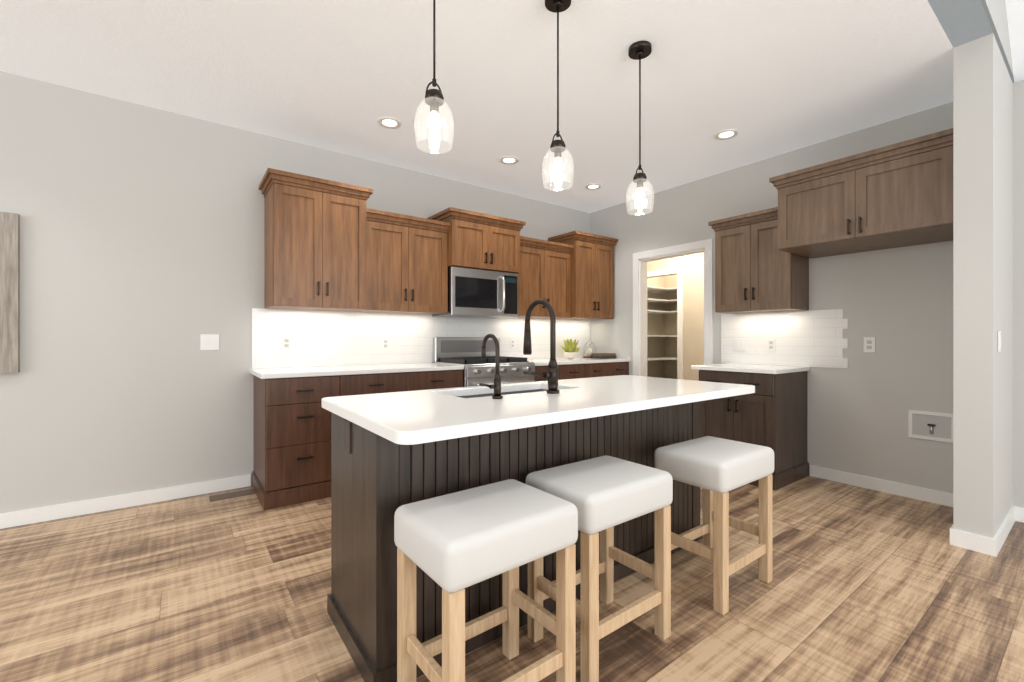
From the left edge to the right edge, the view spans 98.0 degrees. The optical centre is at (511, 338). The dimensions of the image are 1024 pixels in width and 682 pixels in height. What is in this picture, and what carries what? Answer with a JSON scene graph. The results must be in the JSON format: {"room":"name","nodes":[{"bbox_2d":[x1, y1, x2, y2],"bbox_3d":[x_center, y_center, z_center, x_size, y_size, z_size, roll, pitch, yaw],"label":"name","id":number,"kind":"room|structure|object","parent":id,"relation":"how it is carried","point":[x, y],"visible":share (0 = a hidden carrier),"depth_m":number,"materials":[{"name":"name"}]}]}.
{"room":"kitchen","nodes":[
{"label":"kitchen","id":0,"kind":"room"},
{"bbox_2d":[0,71,589,513],"bbox_3d":[-3.082,-0.234,2.731,10.310,2.740,0.120,0,0,-37],"label":"wall","id":1,"kind":"structure","parent":0,"point":[140,249],"depth_m":3.05,"materials":[{"name":"grey paint"}]},
{"bbox_2d":[0,212,19,372],"bbox_3d":[-3.362,-0.274,2.422,0.930,0.960,0.038,0,0,-37],"label":"framed art","id":2,"kind":"object","parent":1,"relation":"attached to","point":[9,292],"visible":0.89,"depth_m":2.66,"materials":[{"name":"grey wood"}]},
{"bbox_2d":[0,474,250,528],"bbox_3d":[-4.559,1.092,1.551,6.330,0.088,0.013,0,0,-37],"label":"baseboard","id":3,"kind":"structure","parent":1,"relation":"attached to","point":[41,514],"depth_m":2.97,"materials":[{"name":"white wood"}]},
{"bbox_2d":[200,334,218,349],"bbox_3d":[-2.228,0.026,3.284,0.115,0.116,0.008,0,0,-37],"label":"double light switch","id":4,"kind":"object","parent":1,"relation":"attached to","point":[209,341],"visible":1,"depth_m":3.28,"materials":[{"name":"white plastic"}]},
{"bbox_2d":[252,308,589,368],"bbox_3d":[-0.507,-0.002,4.563,3.748,0.468,0.008,0,0,-37],"label":"tile backsplash","id":5,"kind":"structure","parent":1,"relation":"attached to","point":[330,338],"depth_m":4.01,"materials":[{"name":"white tile"}]},
{"bbox_2d":[282,336,290,349],"bbox_3d":[-1.814,0.036,3.583,0.070,0.116,0.007,0,0,-37],"label":"electrical outlet","id":6,"kind":"object","parent":5,"relation":"attached to","point":[286,342],"visible":1,"depth_m":3.58,"materials":[{"name":"white plastic"}]},
{"bbox_2d":[382,337,388,349],"bbox_3d":[-1.156,0.046,4.072,0.070,0.116,0.007,0,0,-37],"label":"electrical outlet","id":7,"kind":"object","parent":5,"relation":"attached to","point":[385,343],"visible":1,"depth_m":4.07,"materials":[{"name":"white plastic"}]},
{"bbox_2d":[510,339,514,348],"bbox_3d":[0.008,0.056,4.936,0.070,0.116,0.007,0,0,-37],"label":"electrical outlet","id":8,"kind":"object","parent":5,"relation":"attached to","point":[512,343],"visible":1,"depth_m":4.93,"materials":[{"name":"white plastic"}]},
{"bbox_2d":[259,168,617,319],"bbox_3d":[-0.352,-0.715,4.396,3.708,0.957,0.458,0,0,-37],"label":"upper cabinet","id":9,"kind":"object","parent":1,"relation":"attached to","point":[329,245],"visible":1,"depth_m":3.79,"materials":[{"name":"brown wood"}]},
{"bbox_2d":[432,266,517,318],"bbox_3d":[-0.341,-0.436,4.400,0.758,0.441,0.464,0,0,-37],"label":"microwave","id":10,"kind":"object","parent":9,"relation":"attached to","point":[475,293],"visible":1,"depth_m":4.24,"materials":[{"name":"silver metal"}]},
{"bbox_2d":[0,0,1023,212],"bbox_3d":[0.206,-2.564,1.399,14.000,1.920,12.000,0,0,-37],"label":"ceiling","id":11,"kind":"structure","parent":0,"point":[766,79],"depth_m":2.68,"materials":[{"name":"paint"}]},
{"bbox_2d":[378,117,400,128],"bbox_3d":[-0.907,-1.599,3.300,0.172,0.008,0.172,0,0,-37],"label":"recessed light","id":12,"kind":"object","parent":11,"relation":"in","point":[390,122],"visible":1,"depth_m":3.29,"materials":[{"name":"white"}]},
{"bbox_2d":[414,0,453,153],"bbox_3d":[-0.298,-1.171,1.709,0.150,0.865,0.150,0,0,-37],"label":"pendant light","id":13,"kind":"object","parent":11,"relation":"hanging from","point":[434,100],"visible":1,"depth_m":1.70,"materials":[{"name":"clear glass"}]},
{"bbox_2d":[500,156,518,163],"bbox_3d":[-0.026,-1.599,3.992,0.172,0.008,0.172,0,0,-37],"label":"recessed light","id":14,"kind":"object","parent":11,"relation":"in","point":[508,160],"visible":1,"depth_m":3.99,"materials":[{"name":"white"}]},
{"bbox_2d":[542,0,573,189],"bbox_3d":[0.216,-1.160,2.091,0.150,0.886,0.150,0,0,-37],"label":"pendant light","id":15,"kind":"object","parent":11,"relation":"hanging from","point":[557,148],"visible":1,"depth_m":2.09,"materials":[{"name":"clear glass"}]},
{"bbox_2d":[585,183,601,189],"bbox_3d":[0.856,-1.599,4.684,0.172,0.008,0.172,0,0,-37],"label":"recessed light","id":16,"kind":"object","parent":11,"relation":"in","point":[594,186],"visible":1,"depth_m":4.68,"materials":[{"name":"white"}]},
{"bbox_2d":[626,40,653,214],"bbox_3d":[0.705,-1.151,2.455,0.150,0.904,0.150,0,0,-37],"label":"pendant light","id":17,"kind":"object","parent":11,"relation":"hanging from","point":[639,50],"visible":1,"depth_m":2.44,"materials":[{"name":"clear glass"}]},
{"bbox_2d":[714,129,738,139],"bbox_3d":[1.680,-1.599,3.490,0.172,0.008,0.172,0,0,-37],"label":"recessed light","id":18,"kind":"object","parent":11,"relation":"in","point":[726,134],"visible":1,"depth_m":3.49,"materials":[{"name":"white"}]},
{"bbox_2d":[0,475,1023,681],"bbox_3d":[0.206,1.166,1.399,14.000,0.060,12.000,0,0,-37],"label":"floor","id":19,"kind":"structure","parent":0,"point":[866,585],"depth_m":1.92,"materials":[{"name":"brown wood"}]},
{"bbox_2d":[209,488,255,501],"bbox_3d":[-2.030,1.134,3.235,0.280,0.004,0.135,0,0,-37],"label":"floor vent","id":20,"kind":"object","parent":19,"relation":"in","point":[223,496],"visible":1,"depth_m":3.23,"materials":[{"name":"brown"}]},
{"bbox_2d":[252,375,351,509],"bbox_3d":[-1.604,0.702,3.367,0.541,0.868,0.617,0,0,-37],"label":"base cabinet","id":21,"kind":"object","parent":19,"relation":"on","point":[291,441],"depth_m":3.08,"materials":[{"name":"brown wood"}]},
{"bbox_2d":[249,357,629,378],"bbox_3d":[-0.328,0.249,4.305,3.768,0.032,0.633,0,0,-37],"label":"countertop","id":22,"kind":"structure","parent":21,"relation":"on","point":[270,373],"depth_m":3.55,"materials":[{"name":"white stone"}]},
{"bbox_2d":[560,339,579,358],"bbox_3d":[0.671,0.117,5.132,0.229,0.230,0.201,0,0,-37],"label":"potted plant","id":23,"kind":"object","parent":22,"relation":"on","point":[570,349],"visible":1,"depth_m":5.07,"materials":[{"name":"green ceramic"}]},
{"bbox_2d":[583,340,595,357],"bbox_3d":[0.957,0.116,5.470,0.170,0.232,0.170,0,0,-37],"label":"jar","id":24,"kind":"object","parent":22,"relation":"on","point":[589,352],"visible":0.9,"depth_m":5.44,"materials":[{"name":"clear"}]},
{"bbox_2d":[591,353,615,358],"bbox_3d":[1.088,0.203,5.290,0.255,0.058,0.175,0,0,-37],"label":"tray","id":25,"kind":"object","parent":22,"relation":"on","point":[603,355],"visible":0.89,"depth_m":5.22,"materials":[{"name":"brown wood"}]},
{"bbox_2d":[352,369,462,394],"bbox_3d":[-1.020,0.702,3.800,1.034,0.868,0.617,0,0,-37],"label":"base cabinet","id":26,"kind":"object","parent":19,"relation":"on","point":[362,384],"depth_m":3.54,"materials":[{"name":"brown wood"}]},
{"bbox_2d":[433,337,534,386],"bbox_3d":[-0.254,0.561,4.282,0.760,1.150,0.702,0,0,-37],"label":"range","id":27,"kind":"object","parent":19,"relation":"on","point":[465,352],"visible":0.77,"depth_m":4.19,"materials":[{"name":"silver metal"}]},
{"bbox_2d":[394,479,577,681],"bbox_3d":[-0.077,0.822,1.369,0.478,0.628,0.356,0,0,-37],"label":"stool","id":28,"kind":"object","parent":19,"relation":"on","point":[453,545],"visible":1,"depth_m":1.31,"materials":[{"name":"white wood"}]},
{"bbox_2d":[327,389,702,681],"bbox_3d":[0.161,0.709,2.198,1.906,0.855,0.563,0,0,-37],"label":"kitchen island","id":29,"kind":"object","parent":19,"relation":"on","point":[377,481],"visible":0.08,"depth_m":1.66,"materials":[{"name":"brown wood"}]},
{"bbox_2d":[321,375,754,444],"bbox_3d":[0.242,0.263,2.089,1.960,0.035,0.865,0,0,-37],"label":"island countertop","id":30,"kind":"structure","parent":29,"relation":"on","point":[415,417],"depth_m":1.68,"materials":[{"name":"white stone"}]},
{"bbox_2d":[479,334,502,398],"bbox_3d":[-0.113,0.111,1.842,0.108,0.265,0.136,0,0,-37],"label":"faucet","id":31,"kind":"object","parent":30,"relation":"on","point":[496,386],"visible":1,"depth_m":1.82,"materials":[{"name":"black metal"}]},
{"bbox_2d":[456,389,546,397],"bbox_3d":[-0.014,0.400,2.157,0.694,0.236,0.334,0,0,-37],"label":"island sink","id":32,"kind":"object","parent":30,"relation":"in","point":[502,393],"visible":0.06,"depth_m":2.33,"materials":[{"name":"silver metal"}]},
{"bbox_2d":[523,299,558,393],"bbox_3d":[0.077,0.029,2.036,0.194,0.430,0.234,0,0,-37],"label":"faucet","id":33,"kind":"object","parent":30,"relation":"on","point":[551,374],"visible":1,"depth_m":2.00,"materials":[{"name":"black metal"}]},
{"bbox_2d":[535,363,591,381],"bbox_3d":[0.330,0.702,4.803,0.785,0.868,0.617,0,0,-37],"label":"base cabinet","id":34,"kind":"object","parent":19,"relation":"on","point":[569,371],"depth_m":4.62,"materials":[{"name":"brown wood"}]},
{"bbox_2d":[526,455,672,681],"bbox_3d":[0.333,0.822,1.698,0.472,0.628,0.348,0,0,-37],"label":"stool","id":35,"kind":"object","parent":19,"relation":"on","point":[605,495],"visible":0.92,"depth_m":1.62,"materials":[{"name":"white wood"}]},
{"bbox_2d":[592,362,628,376],"bbox_3d":[0.863,0.702,5.199,0.789,0.868,0.617,0,0,-37],"label":"base cabinet","id":36,"kind":"object","parent":19,"relation":"on","point":[611,368],"depth_m":4.99,"materials":[{"name":"brown wood"}]},
{"bbox_2d":[654,436,773,614],"bbox_3d":[0.948,0.822,2.087,0.472,0.628,0.348,0,0,-37],"label":"stool","id":37,"kind":"object","parent":19,"relation":"on","point":[716,469],"visible":0.85,"depth_m":1.97,"materials":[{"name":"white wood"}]},
{"bbox_2d":[699,370,808,490],"bbox_3d":[2.018,0.702,3.760,0.651,0.868,0.634,0,0,-37],"label":"base cabinet","id":38,"kind":"object","parent":19,"relation":"on","point":[771,412],"visible":0.71,"depth_m":3.52,"materials":[{"name":"brown wood"}]},
{"bbox_2d":[691,363,809,373],"bbox_3d":[2.014,0.249,3.782,0.633,0.032,0.690,0,0,-37],"label":"countertop","id":39,"kind":"structure","parent":38,"relation":"on","point":[757,368],"depth_m":3.60,"materials":[{"name":"white stone"}]},
{"bbox_2d":[647,276,664,377],"bbox_3d":[2.156,-0.234,7.394,1.080,2.740,0.100,0,0,-37],"label":"wall","id":40,"kind":"structure","parent":0,"point":[661,324],"depth_m":7.55,"materials":[{"name":"beige paint"}]},
{"bbox_2d":[647,286,668,360],"bbox_3d":[2.136,-0.049,7.098,0.690,1.530,0.348,0,0,-37],"label":"shelf","id":41,"kind":"object","parent":40,"relation":"attached to","point":[656,289],"depth_m":7.11,"materials":[{"name":"white wood"}]},
{"bbox_2d":[665,275,676,378],"bbox_3d":[3.123,-0.234,7.116,0.100,2.740,1.700,0,0,-37],"label":"wall","id":42,"kind":"structure","parent":0,"point":[671,280],"depth_m":7.58,"materials":[{"name":"beige paint"}]},
{"bbox_2d":[669,287,676,359],"bbox_3d":[2.913,0.136,6.971,0.406,2.000,1.478,0,0,-37],"label":"shelf","id":43,"kind":"object","parent":42,"relation":"attached to","point":[670,289],"depth_m":7.18,"materials":[{"name":"white wood"}]},
{"bbox_2d":[647,253,703,380],"bbox_3d":[2.428,-0.234,6.039,0.100,2.740,3.000,0,0,-37],"label":"wall","id":44,"kind":"structure","parent":0,"point":[692,265],"depth_m":5.98,"materials":[{"name":"beige paint"}]},
{"bbox_2d":[590,80,1023,507],"bbox_3d":[3.719,-0.234,2.121,0.120,2.740,8.970,0,0,-37],"label":"wall","id":45,"kind":"structure","parent":0,"point":[897,303],"depth_m":3.38,"materials":[{"name":"grey paint"}]},
{"bbox_2d":[633,239,712,379],"bbox_3d":[1.736,0.077,4.790,0.152,2.118,0.956,0,0,-37],"label":"door frame","id":46,"kind":"structure","parent":45,"relation":"attached to","point":[641,274],"depth_m":4.63,"materials":[{"name":"white wood"}]},
{"bbox_2d":[708,207,808,313],"bbox_3d":[2.115,-0.642,3.851,0.388,0.812,0.660,0,0,-37],"label":"upper cabinet","id":47,"kind":"object","parent":45,"relation":"attached to","point":[757,270],"visible":0.88,"depth_m":3.71,"materials":[{"name":"brown wood"}]},
{"bbox_2d":[721,309,847,367],"bbox_3d":[2.324,-0.001,3.891,0.008,0.466,1.015,0,0,-37],"label":"tile backsplash","id":48,"kind":"structure","parent":45,"relation":"attached to","point":[811,338],"depth_m":3.81,"materials":[{"name":"white tile"}]},
{"bbox_2d":[733,338,745,350],"bbox_3d":[2.119,0.056,4.153,0.008,0.116,0.115,0,0,-37],"label":"light switch","id":49,"kind":"object","parent":48,"relation":"attached to","point":[739,344],"visible":1,"depth_m":4.15,"materials":[{"name":"white plastic"}]},
{"bbox_2d":[767,338,775,351],"bbox_3d":[2.286,0.056,3.928,0.007,0.116,0.070,0,0,-37],"label":"electrical outlet","id":50,"kind":"object","parent":48,"relation":"attached to","point":[771,344],"visible":1,"depth_m":3.92,"materials":[{"name":"white plastic"}]},
{"bbox_2d":[769,128,952,257],"bbox_3d":[2.494,-0.931,3.106,0.668,0.534,1.032,0,0,-37],"label":"upper cabinet","id":51,"kind":"object","parent":45,"relation":"attached to","point":[899,194],"visible":0.92,"depth_m":2.89,"materials":[{"name":"brown wood"}]},
{"bbox_2d":[864,337,874,352],"bbox_3d":[2.708,0.046,3.374,0.007,0.116,0.070,0,0,-37],"label":"electrical outlet","id":52,"kind":"object","parent":45,"relation":"attached to","point":[869,344],"visible":1,"depth_m":3.37,"materials":[{"name":"white plastic"}]},
{"bbox_2d":[810,465,952,506],"bbox_3d":[2.759,1.092,3.301,0.013,0.088,0.970,0,0,-37],"label":"baseboard","id":53,"kind":"structure","parent":45,"relation":"attached to","point":[924,494],"depth_m":3.29,"materials":[{"name":"white wood"}]},
{"bbox_2d":[908,410,952,442],"bbox_3d":[2.915,0.606,3.094,0.022,0.194,0.244,0,0,-37],"label":"outlet box","id":54,"kind":"object","parent":45,"relation":"attached to","point":[936,426],"visible":0.92,"depth_m":3.09,"materials":[{"name":"grey plastic"}]},
{"bbox_2d":[1020,507,1023,522],"bbox_3d":[4.709,1.092,0.676,0.013,0.088,5.270,0,0,-37],"label":"baseboard","id":55,"kind":"structure","parent":45,"relation":"attached to","point":[1021,509],"depth_m":2.76,"materials":[{"name":"white wood"}]},
{"bbox_2d":[928,0,1013,537],"bbox_3d":[-0.944,-1.164,-0.147,10.310,4.600,0.150,0,0,-37],"label":"column","id":56,"kind":"structure","parent":0,"point":[982,287],"depth_m":2.41,"materials":[{"name":"grey paint"}]},
{"bbox_2d":[950,525,975,548],"bbox_3d":[2.725,1.092,2.667,0.743,0.088,0.033,0,0,-37],"label":"baseboard","id":57,"kind":"structure","parent":56,"relation":"attached to","point":[959,538],"depth_m":2.43,"materials":[{"name":"white"}]},
{"bbox_2d":[998,331,1000,351],"bbox_3d":[2.672,0.016,2.440,0.070,0.116,0.008,0,0,-37],"label":"light switch","id":58,"kind":"object","parent":56,"relation":"attached to","point":[999,341],"visible":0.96,"depth_m":2.43,"materials":[{"name":"white plastic"}]},
{"bbox_2d":[988,506,1019,556],"bbox_3d":[2.816,1.092,2.545,0.743,0.088,0.013,0,0,-37],"label":"baseboard","id":59,"kind":"structure","parent":56,"relation":"attached to","point":[995,544],"depth_m":2.47,"materials":[{"name":"white wood"}]}
]}

